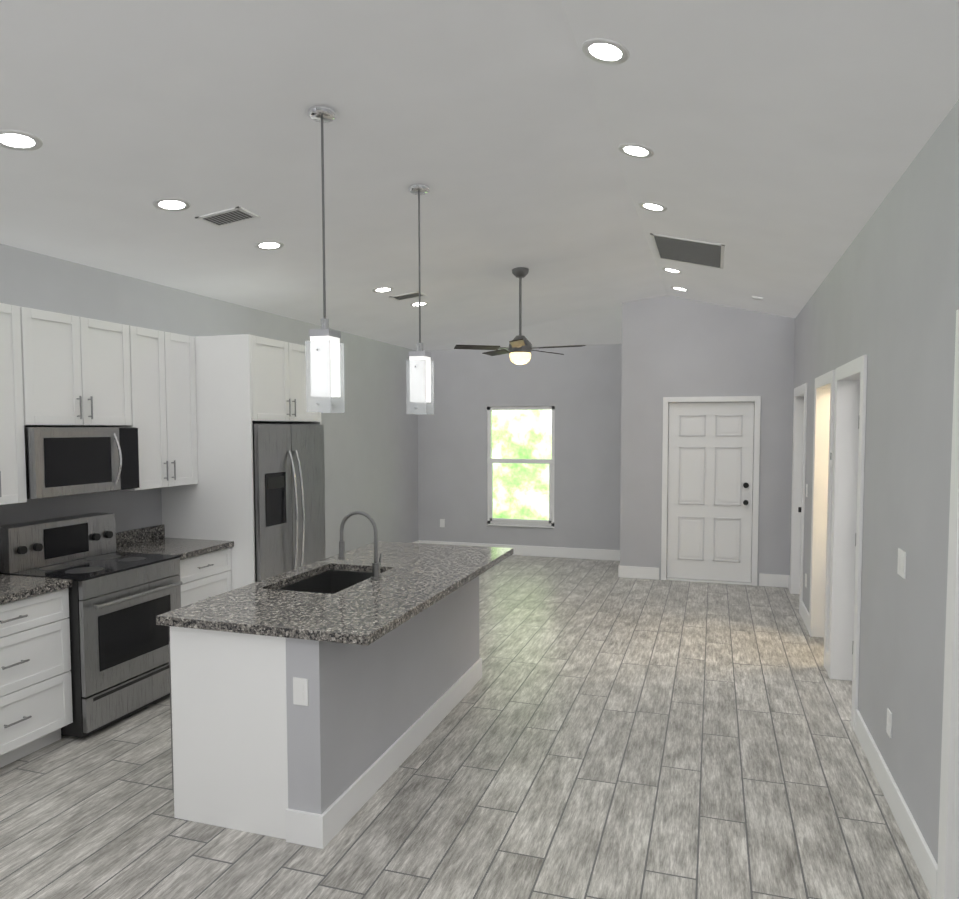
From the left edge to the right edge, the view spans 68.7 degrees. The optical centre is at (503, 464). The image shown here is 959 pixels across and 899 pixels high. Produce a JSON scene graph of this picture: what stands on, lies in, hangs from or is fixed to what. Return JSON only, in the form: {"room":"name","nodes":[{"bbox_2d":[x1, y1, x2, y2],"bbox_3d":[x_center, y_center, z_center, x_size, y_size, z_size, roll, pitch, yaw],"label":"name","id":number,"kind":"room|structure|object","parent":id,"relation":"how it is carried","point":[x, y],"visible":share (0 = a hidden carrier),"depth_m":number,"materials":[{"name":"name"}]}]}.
{"room":"kitchen","nodes":[
{"label":"kitchen","id":0,"kind":"room"},
{"bbox_2d":[0,244,418,557],"bbox_3d":[-2.388,-0.072,6.370,0.120,3.000,7.950,1,3,17],"label":"wall","id":1,"kind":"structure","parent":0,"point":[371,450],"depth_m":7.10,"materials":[{"name":"grey paint"}]},
{"bbox_2d":[0,303,39,504],"bbox_3d":[-2.885,-0.331,3.872,0.348,1.100,0.347,1,3,17],"label":"upper cabinet","id":2,"kind":"object","parent":1,"relation":"attached to","point":[19,393],"depth_m":3.89,"materials":[{"name":"wood"}]},
{"bbox_2d":[36,309,95,426],"bbox_3d":[-2.789,-0.565,4.180,0.348,0.665,0.435,1,3,17],"label":"upper cabinet","id":3,"kind":"object","parent":1,"relation":"attached to","point":[63,341],"depth_m":4.18,"materials":[{"name":"wood"}]},
{"bbox_2d":[24,427,139,498],"bbox_3d":[-2.689,-0.028,4.346,0.453,0.405,0.748,1,3,17],"label":"microwave","id":4,"kind":"object","parent":3,"relation":"attached to","point":[63,461],"visible":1,"depth_m":4.21,"materials":[{"name":"silver metal"}]},
{"bbox_2d":[92,319,135,426],"bbox_3d":[-2.697,-0.581,4.487,0.348,0.665,0.436,1,3,17],"label":"upper cabinet","id":5,"kind":"object","parent":1,"relation":"attached to","point":[113,365],"depth_m":4.52,"materials":[{"name":"wood"}]},
{"bbox_2d":[116,523,163,546],"bbox_3d":[-2.909,0.563,4.402,0.025,0.100,2.064,1,3,17],"label":"backsplash","id":6,"kind":"structure","parent":1,"relation":"attached to","point":[136,535],"depth_m":5.15,"materials":[{"name":"grey stone"}]},
{"bbox_2d":[123,326,175,490],"bbox_3d":[-2.590,-0.383,4.854,0.348,1.100,0.423,1,3,17],"label":"upper cabinet","id":7,"kind":"object","parent":1,"relation":"attached to","point":[154,352],"depth_m":4.86,"materials":[{"name":"wood"}]},
{"bbox_2d":[172,333,199,486],"bbox_3d":[-2.510,-0.397,5.119,0.348,1.100,0.362,1,3,17],"label":"upper cabinet","id":8,"kind":"object","parent":1,"relation":"attached to","point":[192,409],"depth_m":5.16,"materials":[{"name":"wood"}]},
{"bbox_2d":[196,334,295,422],"bbox_3d":[-2.151,-0.651,5.485,0.818,0.630,0.529,1,3,17],"label":"upper cabinet","id":9,"kind":"object","parent":1,"relation":"attached to","point":[245,378],"depth_m":5.20,"materials":[{"name":"wood"}]},
{"bbox_2d":[296,344,320,422],"bbox_3d":[-2.032,-0.672,5.882,0.818,0.630,0.530,1,3,17],"label":"upper cabinet","id":10,"kind":"object","parent":1,"relation":"attached to","point":[302,416],"depth_m":5.77,"materials":[{"name":"wood"}]},
{"bbox_2d":[0,555,931,898],"bbox_3d":[0.593,1.617,3.410,7.900,0.060,12.430,1,3,17],"label":"floor","id":11,"kind":"structure","parent":0,"point":[602,729],"depth_m":3.43,"materials":[{"name":"grey tile"}]},
{"bbox_2d":[0,587,72,767],"bbox_3d":[-2.817,1.131,3.687,0.628,0.880,0.687,1,3,17],"label":"base cabinet","id":12,"kind":"object","parent":11,"relation":"on","point":[36,683],"depth_m":3.72,"materials":[{"name":"wood"}]},
{"bbox_2d":[0,575,71,602],"bbox_3d":[-2.806,0.672,3.660,0.652,0.040,0.692,1,3,17],"label":"countertop","id":13,"kind":"structure","parent":12,"relation":"on","point":[13,588],"depth_m":3.76,"materials":[{"name":"grey stone"}]},
{"bbox_2d":[0,512,182,737],"bbox_3d":[-2.528,0.933,4.348,0.742,1.165,0.752,1,3,17],"label":"range","id":14,"kind":"object","parent":11,"relation":"on","point":[119,602],"visible":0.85,"depth_m":4.19,"materials":[{"name":"silver metal"}]},
{"bbox_2d":[180,547,235,606],"bbox_3d":[-2.412,1.060,5.037,0.628,0.880,0.609,1,3,17],"label":"base cabinet","id":15,"kind":"object","parent":11,"relation":"on","point":[203,577],"depth_m":4.98,"materials":[{"name":"wood"}]},
{"bbox_2d":[116,535,235,558],"bbox_3d":[-2.400,0.601,5.010,0.652,0.040,0.612,1,3,17],"label":"countertop","id":16,"kind":"structure","parent":15,"relation":"on","point":[186,548],"depth_m":4.98,"materials":[{"name":"grey stone"}]},
{"bbox_2d":[252,424,325,581],"bbox_3d":[-2.023,0.555,5.719,0.911,1.765,0.908,1,3,17],"label":"refrigerator","id":17,"kind":"object","parent":11,"relation":"on","point":[289,492],"visible":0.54,"depth_m":5.49,"materials":[{"name":"silver metal"}]},
{"bbox_2d":[164,569,481,848],"bbox_3d":[-0.856,1.107,4.043,0.843,0.890,2.110,1,3,17],"label":"kitchen island","id":18,"kind":"object","parent":11,"relation":"on","point":[314,704],"depth_m":3.10,"materials":[{"name":"grey paint"}]},
{"bbox_2d":[156,541,513,644],"bbox_3d":[-0.734,0.645,3.982,1.040,0.040,2.140,1,3,17],"label":"island countertop","id":19,"kind":"structure","parent":18,"relation":"on","point":[415,576],"depth_m":3.40,"materials":[{"name":"grey stone"}]},
{"bbox_2d":[338,511,381,579],"bbox_3d":[-0.789,0.441,3.892,0.258,0.375,0.096,1,3,17],"label":"faucet","id":20,"kind":"object","parent":19,"relation":"on","point":[376,566],"visible":1,"depth_m":3.85,"materials":[{"name":"silver metal"}]},
{"bbox_2d":[0,0,958,350],"bbox_3d":[-0.600,-1.480,3.552,4.880,0.410,11.930,1,3,17],"label":"ceiling","id":21,"kind":"structure","parent":0,"point":[786,140],"depth_m":3.33,"materials":[{"name":"paint"}]},
{"bbox_2d":[0,130,42,150],"bbox_3d":[-2.076,-1.381,2.990,0.190,0.006,0.190,-6,1,17],"label":"recessed light","id":22,"kind":"object","parent":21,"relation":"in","point":[15,139],"visible":1,"depth_m":2.99,"materials":[{"name":"white glass"}]},
{"bbox_2d":[153,198,190,210],"bbox_3d":[-1.820,-1.426,3.851,0.190,0.006,0.190,-6,1,17],"label":"recessed light","id":23,"kind":"object","parent":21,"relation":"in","point":[172,204],"visible":1,"depth_m":3.85,"materials":[{"name":"white glass"}]},
{"bbox_2d":[195,206,260,227],"bbox_3d":[-1.617,-1.453,4.124,0.300,0.008,0.200,-6,1,17],"label":"ceiling vent","id":24,"kind":"object","parent":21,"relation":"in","point":[228,217],"visible":0.92,"depth_m":4.12,"materials":[{"name":"white plastic"}]},
{"bbox_2d":[254,241,283,249],"bbox_3d":[-1.572,-1.471,4.709,0.190,0.006,0.190,-6,1,17],"label":"recessed light","id":25,"kind":"object","parent":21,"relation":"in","point":[268,245],"visible":1,"depth_m":4.71,"materials":[{"name":"white glass"}]},
{"bbox_2d":[305,105,344,412],"bbox_3d":[-0.785,-0.879,3.070,0.120,1.301,0.128,1,3,17],"label":"pendant light","id":26,"kind":"object","parent":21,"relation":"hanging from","point":[325,359],"visible":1,"depth_m":3.05,"materials":[{"name":"white glass"}]},
{"bbox_2d":[372,287,392,292],"bbox_3d":[-1.072,-1.556,6.249,0.190,0.006,0.190,-6,1,17],"label":"recessed light","id":27,"kind":"object","parent":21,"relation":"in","point":[381,289],"visible":0.98,"depth_m":6.24,"materials":[{"name":"white plastic"}]},
{"bbox_2d":[389,291,426,300],"bbox_3d":[-0.892,-1.582,6.590,0.300,0.008,0.200,-6,1,17],"label":"ceiling vent","id":28,"kind":"object","parent":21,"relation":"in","point":[406,296],"visible":0.92,"depth_m":6.58,"materials":[{"name":"white plastic"}]},
{"bbox_2d":[410,302,428,306],"bbox_3d":[-0.837,-1.597,6.985,0.190,0.006,0.190,-6,1,17],"label":"recessed light","id":29,"kind":"object","parent":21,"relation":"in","point":[415,304],"visible":0.85,"depth_m":6.98,"materials":[{"name":"white plastic"}]},
{"bbox_2d":[406,184,433,414],"bbox_3d":[-0.480,-0.936,4.031,0.120,1.292,0.128,1,3,17],"label":"pendant light","id":30,"kind":"object","parent":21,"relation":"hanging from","point":[420,373],"visible":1,"depth_m":4.01,"materials":[{"name":"white glass"}]},
{"bbox_2d":[454,267,585,364],"bbox_3d":[0.170,-1.280,6.073,1.102,0.823,1.121,1,3,17],"label":"ceiling fan","id":31,"kind":"object","parent":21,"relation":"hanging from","point":[519,348],"visible":1,"depth_m":6.04,"materials":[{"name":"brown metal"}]},
{"bbox_2d":[582,38,628,64],"bbox_3d":[0.400,-1.614,2.743,0.190,0.006,0.190,15,7,15],"label":"recessed light","id":32,"kind":"object","parent":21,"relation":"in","point":[605,50],"visible":1,"depth_m":2.73,"materials":[{"name":"white glass"}]},
{"bbox_2d":[619,143,653,157],"bbox_3d":[0.705,-1.663,3.720,0.190,0.006,0.190,14,7,16],"label":"recessed light","id":33,"kind":"object","parent":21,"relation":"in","point":[638,150],"visible":1,"depth_m":3.71,"materials":[{"name":"white plastic"}]},
{"bbox_2d":[639,202,666,211],"bbox_3d":[0.995,-1.711,4.659,0.190,0.006,0.190,14,7,16],"label":"recessed light","id":34,"kind":"object","parent":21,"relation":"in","point":[653,206],"visible":0.94,"depth_m":4.65,"materials":[{"name":"white glass"}]},
{"bbox_2d":[662,268,681,273],"bbox_3d":[1.575,-1.807,6.534,0.190,0.006,0.190,15,7,15],"label":"recessed light","id":35,"kind":"object","parent":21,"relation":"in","point":[672,270],"visible":0.94,"depth_m":6.53,"materials":[{"name":"white glass"}]},
{"bbox_2d":[671,286,688,291],"bbox_3d":[1.856,-1.844,7.369,0.190,0.006,0.190,15,7,15],"label":"recessed light","id":36,"kind":"object","parent":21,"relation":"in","point":[679,288],"visible":0.92,"depth_m":7.36,"materials":[{"name":"white plastic"}]},
{"bbox_2d":[650,233,724,268],"bbox_3d":[1.501,-1.718,5.673,0.560,0.008,0.800,15,7,16],"label":"ceiling vent","id":37,"kind":"object","parent":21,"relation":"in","point":[695,252],"visible":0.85,"depth_m":5.63,"materials":[{"name":"white plastic"}]},
{"bbox_2d":[752,296,762,300],"bbox_3d":[2.498,-1.632,6.893,0.100,0.024,0.070,15,7,16],"label":"detector","id":38,"kind":"object","parent":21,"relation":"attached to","point":[757,298],"visible":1,"depth_m":6.87,"materials":[{"name":"white plastic"}]},
{"bbox_2d":[418,344,621,549],"bbox_3d":[0.241,-0.247,9.664,3.260,3.000,0.120,1,3,17],"label":"wall","id":39,"kind":"structure","parent":0,"point":[579,388],"depth_m":9.55,"materials":[{"name":"grey paint"}]},
{"bbox_2d":[440,519,444,526],"bbox_3d":[-0.869,0.836,9.987,0.072,0.118,0.010,1,3,17],"label":"electrical outlet","id":40,"kind":"object","parent":39,"relation":"attached to","point":[442,522],"visible":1,"depth_m":9.98,"materials":[{"name":"white plastic"}]},
{"bbox_2d":[421,540,619,560],"bbox_3d":[0.236,1.185,9.668,2.990,0.140,0.020,1,3,17],"label":"baseboard","id":41,"kind":"structure","parent":39,"relation":"attached to","point":[542,551],"depth_m":9.53,"materials":[{"name":"white wood"}]},
{"bbox_2d":[487,406,554,527],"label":"window","id":42,"kind":"structure","parent":39,"relation":"in","point":[505,521],"depth_m":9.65,"materials":[{"name":"clear glass"}]},
{"bbox_2d":[620,295,794,585],"bbox_3d":[2.340,-0.456,7.945,1.980,3.600,0.120,1,3,17],"label":"wall","id":43,"kind":"structure","parent":0,"point":[672,346],"depth_m":7.89,"materials":[{"name":"grey paint"}]},
{"bbox_2d":[618,564,658,579],"bbox_3d":[1.595,1.263,8.189,0.445,0.140,0.016,1,3,17],"label":"baseboard","id":44,"kind":"structure","parent":43,"relation":"attached to","point":[623,571],"depth_m":8.19,"materials":[{"name":"white wood"}]},
{"bbox_2d":[667,402,753,581],"bbox_3d":[2.334,0.310,7.931,0.918,2.018,0.112,1,3,17],"label":"entry door","id":45,"kind":"structure","parent":43,"relation":"in","point":[710,480],"depth_m":7.94,"materials":[{"name":"white wood"}]},
{"bbox_2d":[759,573,789,590],"bbox_3d":[3.003,1.286,7.767,0.315,0.140,0.016,1,3,17],"label":"baseboard","id":46,"kind":"structure","parent":43,"relation":"attached to","point":[771,580],"depth_m":7.76,"materials":[{"name":"white wood"}]},
{"bbox_2d":[790,100,958,863],"bbox_3d":[1.664,0.084,2.479,0.120,3.100,11.020,1,3,17],"label":"wall","id":47,"kind":"structure","parent":0,"point":[884,298],"depth_m":3.14,"materials":[{"name":"grey paint"}]},
{"bbox_2d":[798,413,803,592],"bbox_3d":[3.012,0.350,6.992,0.096,2.066,0.784,1,3,17],"label":"hall door","id":48,"kind":"structure","parent":47,"relation":"in","point":[799,509],"depth_m":7.31,"materials":[{"name":"white wood"}]},
{"bbox_2d":[801,601,808,631],"bbox_3d":[2.716,1.364,6.293,0.016,0.140,0.610,1,3,17],"label":"baseboard","id":49,"kind":"structure","parent":47,"relation":"attached to","point":[804,612],"depth_m":6.27,"materials":[{"name":"white wood"}]},
{"bbox_2d":[661,309,958,898],"bbox_3d":[0.388,0.416,4.950,4.010,2.175,7.060,1,3,17],"label":"trim","id":50,"kind":"structure","parent":47,"relation":"attached to","point":[836,529],"depth_m":4.86,"materials":[{"name":"white wood"}]},
{"bbox_2d":[830,450,832,465],"bbox_3d":[2.342,-0.044,4.984,0.024,0.110,0.055,1,3,17],"label":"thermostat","id":51,"kind":"object","parent":47,"relation":"attached to","point":[831,458],"visible":0.71,"depth_m":4.97,"materials":[{"name":"white plastic"}]},
{"bbox_2d":[852,406,859,672],"bbox_3d":[2.791,0.475,4.661,0.810,2.063,0.100,1,3,17],"label":"bedroom door","id":52,"kind":"structure","parent":47,"relation":"in","point":[855,539],"depth_m":4.81,"materials":[{"name":"white wood"}]},
{"bbox_2d":[886,708,891,737],"bbox_3d":[1.835,1.230,3.335,0.010,0.118,0.072,1,3,17],"label":"electrical outlet","id":53,"kind":"object","parent":47,"relation":"attached to","point":[889,724],"visible":1,"depth_m":3.32,"materials":[{"name":"white plastic"}]},
{"bbox_2d":[855,709,937,898],"bbox_3d":[1.820,1.522,3.313,0.016,0.140,1.540,1,3,17],"label":"baseboard","id":54,"kind":"structure","parent":47,"relation":"attached to","point":[921,854],"depth_m":3.08,"materials":[{"name":"white wood"}]},
{"bbox_2d":[897,548,905,578],"bbox_3d":[1.795,0.445,3.159,0.010,0.118,0.118,1,3,17],"label":"double light switch","id":55,"kind":"object","parent":47,"relation":"attached to","point":[901,569],"visible":0.98,"depth_m":3.14,"materials":[{"name":"white plastic"}]}
]}

